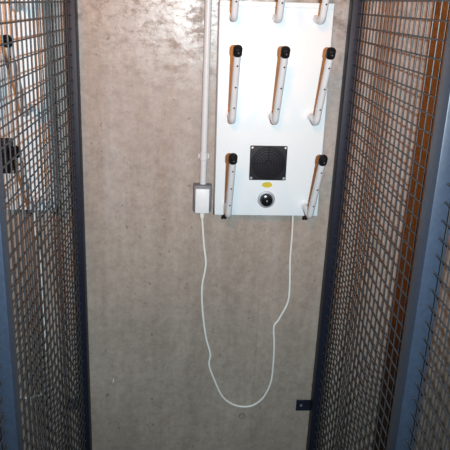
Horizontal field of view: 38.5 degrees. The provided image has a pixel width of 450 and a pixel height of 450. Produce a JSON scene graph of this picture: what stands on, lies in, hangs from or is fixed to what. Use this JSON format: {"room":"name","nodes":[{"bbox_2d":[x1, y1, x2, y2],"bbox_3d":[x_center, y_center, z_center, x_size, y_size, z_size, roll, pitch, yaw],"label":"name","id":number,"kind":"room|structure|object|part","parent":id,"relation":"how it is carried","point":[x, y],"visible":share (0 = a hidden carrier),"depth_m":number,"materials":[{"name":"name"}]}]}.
{"room":"storage locker room","nodes":[
{"label":"storage locker room","id":0,"kind":"room"},
{"bbox_2d":[6,0,449,449],"bbox_3d":[-0.040,-0.226,2.356,4.600,2.480,0.206,1,19,-4],"label":"wall","id":1,"kind":"structure","parent":0,"point":[152,385],"depth_m":2.38,"materials":[{"name":"concrete"}]},
{"bbox_2d":[0,0,59,213],"bbox_3d":[-0.734,-0.444,1.946,0.375,0.890,0.362,1,19,-3],"label":"dryer","id":2,"kind":"object","parent":1,"relation":"attached to","point":[7,4],"visible":0.45,"depth_m":2.04,"materials":[{"name":"white metal"}]},
{"bbox_2d":[1,138,14,173],"bbox_3d":[-0.749,-0.225,2.094,0.125,0.119,0.006,1,19,-4],"label":"vent grille","id":3,"kind":"object","parent":2,"relation":"attached to","point":[6,139],"depth_m":2.09,"materials":[{"name":"metal"}]},
{"bbox_2d":[20,212,46,398],"bbox_3d":[-0.820,0.303,2.358,0.305,0.810,0.058,1,19,-4],"label":"power cord","id":4,"kind":"object","parent":2,"relation":"hanging from","point":[34,214],"visible":0.34,"depth_m":2.37,"materials":[{"name":"white plastic"}]},
{"bbox_2d":[193,183,211,212],"bbox_3d":[-0.080,-0.095,2.269,0.064,0.098,0.050,1,19,-4],"label":"junction box","id":5,"kind":"object","parent":1,"relation":"attached to","point":[202,194],"visible":0.99,"depth_m":2.25,"materials":[{"name":"grey plastic"}]},
{"bbox_3d":[-0.080,-0.085,2.255,0.049,0.088,0.016,1,19,-4],"label":"lid","id":6,"kind":"part","parent":5,"relation":"part of","materials":[{"name":"white plastic"}]},
{"bbox_2d":[198,0,211,184],"bbox_3d":[-0.052,-0.750,2.055,0.038,1.285,0.028,1,19,-4],"label":"conduit","id":7,"kind":"object","parent":1,"relation":"attached to","point":[203,155],"visible":1,"depth_m":2.15,"materials":[{"name":"white plastic"}]},
{"bbox_2d":[213,0,335,219],"bbox_3d":[0.159,-0.425,2.001,0.375,0.890,0.362,1,19,-3],"label":"dryer","id":8,"kind":"object","parent":1,"relation":"attached to","point":[275,59],"visible":1,"depth_m":2.08,"materials":[{"name":"white metal"}]},
{"bbox_2d":[199,213,293,407],"bbox_3d":[0.069,0.339,2.418,0.351,0.846,0.058,1,19,-4],"label":"power cord","id":9,"kind":"object","parent":8,"relation":"hanging from","point":[201,215],"visible":0.99,"depth_m":2.44,"materials":[{"name":"white plastic"}]},
{"bbox_3d":[0.141,-0.083,2.184,0.045,0.045,0.016,1,19,-3],"label":"knob","id":10,"kind":"part","parent":8,"relation":"part of","materials":[{"name":"black plastic"}]},
{"bbox_2d":[249,145,287,179],"bbox_3d":[0.144,-0.206,2.149,0.125,0.119,0.006,1,19,-4],"label":"vent grille","id":11,"kind":"object","parent":8,"relation":"attached to","point":[266,162],"depth_m":2.14,"materials":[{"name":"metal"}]},
{"bbox_3d":[-0.005,1.551,1.178,4.600,0.100,3.600,1,19,-4],"label":"floor","id":12,"kind":"structure","parent":0,"visible":0},
{"bbox_2d":[0,348,8,449],"bbox_3d":[-0.444,0.450,0.877,0.042,2.140,1.002,1,19,-4],"label":"mesh screen","id":13,"kind":"object","parent":12,"relation":"on","point":[2,382],"visible":1,"depth_m":1.37,"materials":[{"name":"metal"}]},
{"bbox_2d":[0,0,91,449],"bbox_3d":[-0.520,0.120,1.819,0.092,2.140,0.997,1,19,-4],"label":"mesh screen","id":14,"kind":"object","parent":12,"relation":"on","point":[9,371],"visible":1,"depth_m":1.76,"materials":[{"name":"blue metal"}]},
{"bbox_3d":[-0.470,0.277,1.371,0.042,2.140,0.045,1,19,-4],"label":"frame post","id":15,"kind":"part","parent":14,"relation":"part of","materials":[{"name":"blue metal"}]},
{"bbox_3d":[-0.515,-0.035,2.265,0.034,2.140,0.051,1,19,-4],"label":"frame post","id":16,"kind":"part","parent":14,"relation":"part of","materials":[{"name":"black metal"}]},
{"bbox_2d":[296,0,449,449],"bbox_3d":[0.395,0.128,1.907,0.104,2.140,0.930,1,19,-4],"label":"mesh screen","id":17,"kind":"object","parent":12,"relation":"on","point":[436,190],"visible":1,"depth_m":1.75,"materials":[{"name":"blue metal"}]},
{"bbox_3d":[0.396,-0.016,2.321,0.038,2.140,0.051,1,19,-4],"label":"frame post","id":18,"kind":"part","parent":17,"relation":"part of","materials":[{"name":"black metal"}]},
{"bbox_3d":[0.445,0.272,1.499,0.047,2.140,0.062,1,19,-4],"label":"frame post","id":19,"kind":"part","parent":17,"relation":"part of","materials":[{"name":"blue metal"}]},
{"bbox_2d":[406,183,449,449],"bbox_3d":[0.474,0.459,0.965,0.047,2.140,1.069,1,19,-4],"label":"mesh screen","id":20,"kind":"object","parent":12,"relation":"on","point":[448,184],"visible":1,"depth_m":1.39,"materials":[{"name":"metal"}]}
]}

